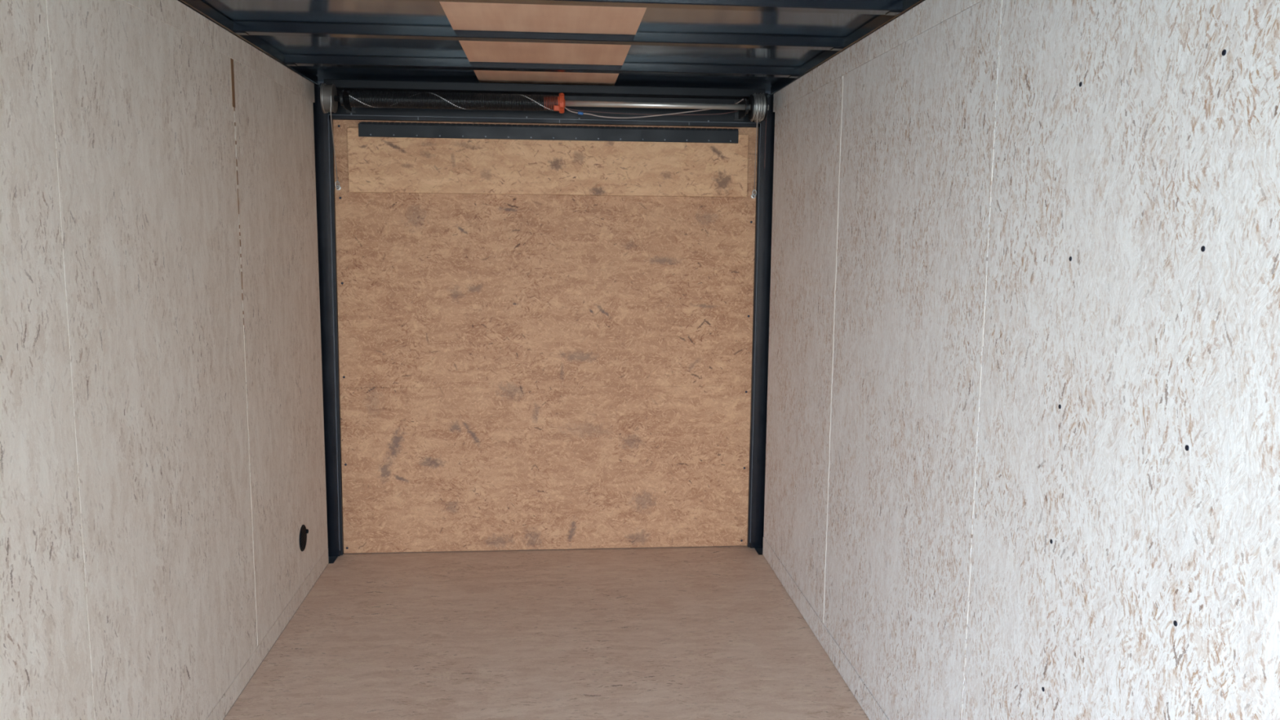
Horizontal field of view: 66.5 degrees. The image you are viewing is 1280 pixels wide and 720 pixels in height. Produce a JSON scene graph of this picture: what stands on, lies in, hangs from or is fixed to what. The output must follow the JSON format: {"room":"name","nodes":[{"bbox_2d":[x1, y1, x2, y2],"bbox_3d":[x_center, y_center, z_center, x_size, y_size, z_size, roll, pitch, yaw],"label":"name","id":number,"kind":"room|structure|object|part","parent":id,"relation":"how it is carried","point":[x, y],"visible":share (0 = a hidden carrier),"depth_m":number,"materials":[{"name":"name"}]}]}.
{"room":"cargo space","nodes":[
{"label":"cargo space","id":0,"kind":"room"},
{"bbox_2d":[0,0,328,719],"bbox_3d":[-1.208,0.265,1.310,0.081,2.255,6.730,0,8,-5],"label":"wall","id":1,"kind":"structure","parent":0,"point":[162,469],"depth_m":2.53,"materials":[{"name":"beige wood"}]},
{"bbox_3d":[-1.196,0.252,1.548,0.012,2.024,1.215,0,8,-5],"label":"panel","id":2,"kind":"part","parent":1,"relation":"part of","materials":[{"name":"beige wood"}]},
{"bbox_3d":[-1.302,0.093,2.739,0.012,2.024,1.194,0,8,-5],"label":"panel","id":3,"kind":"part","parent":1,"relation":"part of","materials":[{"name":"beige wood"}]},
{"bbox_2d":[177,0,317,84],"bbox_3d":[-1.182,-0.812,1.093,0.072,0.038,6.580,0,8,-5],"label":"trim","id":4,"kind":"structure","parent":1,"relation":"attached to","point":[201,7],"depth_m":3.34,"materials":[{"name":"black metal"}]},
{"bbox_3d":[-1.402,-0.058,3.873,0.012,2.024,1.090,0,8,-5],"label":"panel","id":5,"kind":"part","parent":1,"relation":"part of","materials":[{"name":"beige wood"}]},
{"bbox_2d":[299,524,308,551],"bbox_3d":[-1.408,0.745,4.091,0.010,0.111,0.122,0,8,-5],"label":"air vent","id":6,"kind":"object","parent":1,"relation":"in","point":[304,531],"visible":1,"depth_m":4.08,"materials":[{"name":"black plastic"}]},
{"bbox_2d":[200,0,879,91],"bbox_3d":[-0.132,-0.850,1.252,2.230,0.013,6.780,0,8,-5],"label":"ceiling","id":7,"kind":"structure","parent":0,"point":[362,11],"depth_m":3.47,"materials":[{"name":"black metal"}]},
{"bbox_2d":[231,19,846,50],"bbox_3d":[-0.315,-1.100,3.317,2.060,0.036,0.086,0,8,-5],"label":"bow","id":8,"kind":"object","parent":7,"relation":"attached to","point":[241,27],"visible":0.98,"depth_m":3.29,"materials":[{"name":"black metal"}]},
{"bbox_3d":[-1.319,-1.081,3.231,0.036,0.002,0.040,0,8,-5],"label":"plate","id":9,"kind":"part","parent":8,"relation":"part of","materials":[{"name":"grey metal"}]},
{"bbox_3d":[0.689,-1.085,3.409,0.036,0.002,0.040,0,8,-5],"label":"plate","id":10,"kind":"part","parent":8,"relation":"part of","materials":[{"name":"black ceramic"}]},
{"bbox_2d":[283,53,800,78],"bbox_3d":[-0.370,-1.182,3.932,2.060,0.036,0.086,0,8,-5],"label":"bow","id":11,"kind":"object","parent":7,"relation":"attached to","point":[291,60],"visible":0.98,"depth_m":3.91,"materials":[{"name":"black metal"}]},
{"bbox_3d":[-1.374,-1.163,3.845,0.036,0.002,0.040,0,8,-5],"label":"plate","id":12,"kind":"part","parent":11,"relation":"part of","materials":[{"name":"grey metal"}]},
{"bbox_2d":[439,1,646,35],"bbox_3d":[-0.297,-1.074,3.033,0.610,0.010,0.500,0,8,-5],"label":"plywood sheet","id":13,"kind":"object","parent":7,"relation":"attached to","point":[482,16],"visible":0.88,"depth_m":3.06,"materials":[{"name":"beige wood"}]},
{"bbox_2d":[458,40,631,65],"bbox_3d":[-0.349,-1.152,3.623,0.610,0.010,0.551,0,8,-5],"label":"plywood sheet","id":14,"kind":"object","parent":7,"relation":"attached to","point":[474,51],"visible":0.58,"depth_m":3.66,"materials":[{"name":"beige wood"}]},
{"bbox_2d":[473,70,618,85],"bbox_3d":[-0.401,-1.230,4.204,0.610,0.010,0.484,0,8,-5],"label":"plywood sheet","id":15,"kind":"object","parent":7,"relation":"attached to","point":[483,76],"visible":0.54,"depth_m":4.26,"materials":[{"name":"beige wood"}]},
{"bbox_2d":[401,0,902,15],"bbox_3d":[-0.265,-1.025,2.752,2.060,0.036,0.086,0,8,-5],"label":"bow","id":16,"kind":"object","parent":7,"relation":"attached to","point":[888,7],"visible":1,"depth_m":2.79,"materials":[{"name":"black metal"}]},
{"bbox_3d":[0.739,-1.010,2.843,0.036,0.002,0.040,0,8,-5],"label":"plate","id":17,"kind":"part","parent":16,"relation":"part of","materials":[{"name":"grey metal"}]},
{"bbox_2d":[317,81,770,127],"bbox_3d":[-0.441,-0.145,4.758,2.240,2.337,0.008,0,8,-5],"label":"wall","id":18,"kind":"structure","parent":0,"point":[318,82],"depth_m":4.61,"materials":[{"name":"black metal"}]},
{"bbox_2d":[223,545,869,719],"bbox_3d":[-0.151,1.374,1.527,2.060,0.020,6.680,0,8,-5],"label":"floor","id":19,"kind":"structure","parent":0,"point":[700,633],"depth_m":3.70,"materials":[{"name":"brown wood"}]},
{"bbox_2d":[762,0,1279,719],"bbox_3d":[0.922,0.260,1.499,0.082,2.255,6.730,0,8,-5],"label":"wall","id":20,"kind":"structure","parent":0,"point":[1022,444],"depth_m":2.05,"materials":[{"name":"white wood"}]},
{"bbox_2d":[222,547,763,719],"bbox_3d":[-0.152,1.423,1.543,2.240,0.078,6.800,0,8,-5],"label":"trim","id":21,"kind":"structure","parent":20,"relation":"attached to","point":[759,550],"depth_m":4.68,"materials":[{"name":"black metal"}]},
{"bbox_2d":[312,79,774,556],"bbox_3d":[-0.426,-0.156,4.598,2.198,2.199,0.195,0,8,-5],"label":"door frame","id":22,"kind":"structure","parent":20,"relation":"attached to","point":[323,140],"depth_m":4.51,"materials":[{"name":"black metal"}]},
{"bbox_3d":[-1.470,-0.155,4.553,0.112,2.189,0.100,0,8,-5],"label":"post","id":23,"kind":"part","parent":22,"relation":"part of","materials":[{"name":"black metal"}]},
{"bbox_3d":[0.607,-0.159,4.737,0.114,2.189,0.100,0,8,-5],"label":"post","id":24,"kind":"part","parent":22,"relation":"part of","materials":[{"name":"black metal"}]},
{"bbox_2d":[320,83,768,122],"bbox_3d":[-0.399,-1.137,4.347,1.947,0.129,0.240,0,8,-5],"label":"torsion spring assembly","id":25,"kind":"object","parent":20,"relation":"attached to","point":[348,100],"visible":0.99,"depth_m":4.25,"materials":[{"name":"metal"}]},
{"bbox_2d":[330,95,337,185],"bbox_3d":[-1.348,-0.960,4.298,0.008,0.366,0.267,-1,8,-14],"label":"cable","id":26,"kind":"object","parent":25,"relation":"hanging from","point":[331,95],"visible":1,"depth_m":4.27,"materials":[{"name":"grey metal"}]},
{"bbox_2d":[566,107,737,115],"bbox_3d":[0.052,-1.124,4.410,0.795,0.029,0.014,0,8,-6],"label":"wire","id":27,"kind":"object","parent":25,"relation":"attached to","point":[566,108],"visible":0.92,"depth_m":4.41,"materials":[{"name":"black metal"}]},
{"bbox_2d":[564,98,743,118],"bbox_3d":[0.061,-1.137,4.394,0.825,0.099,0.023,0,8,-6],"label":"cable","id":28,"kind":"object","parent":25,"relation":"hanging from","point":[578,113],"visible":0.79,"depth_m":4.39,"materials":[{"name":"grey metal"}]},
{"bbox_2d":[754,102,757,194],"bbox_3d":[0.530,-0.961,4.464,0.008,0.388,0.272,1,8,6],"label":"cable","id":29,"kind":"object","parent":25,"relation":"hanging from","point":[757,103],"visible":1,"depth_m":4.43,"materials":[{"name":"grey metal"}]},
{"bbox_2d":[333,120,757,553],"bbox_3d":[-0.434,-0.081,4.629,1.976,2.036,0.054,0,8,-5],"label":"door","id":30,"kind":"structure","parent":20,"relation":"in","point":[545,331],"depth_m":4.63,"materials":[{"name":"wood"}]},
{"bbox_3d":[-0.429,-0.483,4.595,1.970,1.230,0.016,0,8,-5],"label":"panel","id":31,"kind":"part","parent":30,"relation":"part of","materials":[{"name":"brown wood"}]},
{"bbox_3d":[-0.442,0.527,4.728,1.974,0.806,0.016,0,8,-5],"label":"panel","id":32,"kind":"part","parent":30,"relation":"part of","materials":[{"name":"brown wood"}]},
{"bbox_2d":[764,119,766,168],"bbox_3d":[0.585,-1.049,4.561,0.010,0.300,0.006,-3,8,-27],"label":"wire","id":33,"kind":"object","parent":20,"relation":"attached to","point":[766,119],"visible":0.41,"depth_m":4.57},
{"bbox_3d":[0.660,-0.071,4.073,0.012,2.009,1.054,0,8,-5],"label":"panel","id":34,"kind":"part","parent":20,"relation":"part of","materials":[{"name":"beige wood"}]},
{"bbox_2d":[770,0,924,94],"bbox_3d":[0.930,-0.817,1.280,0.072,0.038,6.580,0,8,-5],"label":"trim","id":35,"kind":"structure","parent":20,"relation":"attached to","point":[881,20],"depth_m":3.30,"materials":[{"name":"black metal"}]},
{"bbox_3d":[0.761,0.080,2.942,0.012,2.009,1.226,0,8,-5],"label":"panel","id":36,"kind":"part","parent":20,"relation":"part of","materials":[{"name":"white wood"}]},
{"bbox_3d":[0.868,0.241,1.731,0.012,2.009,1.218,0,8,-5],"label":"panel","id":37,"kind":"part","parent":20,"relation":"part of","materials":[{"name":"white wood"}]}
]}

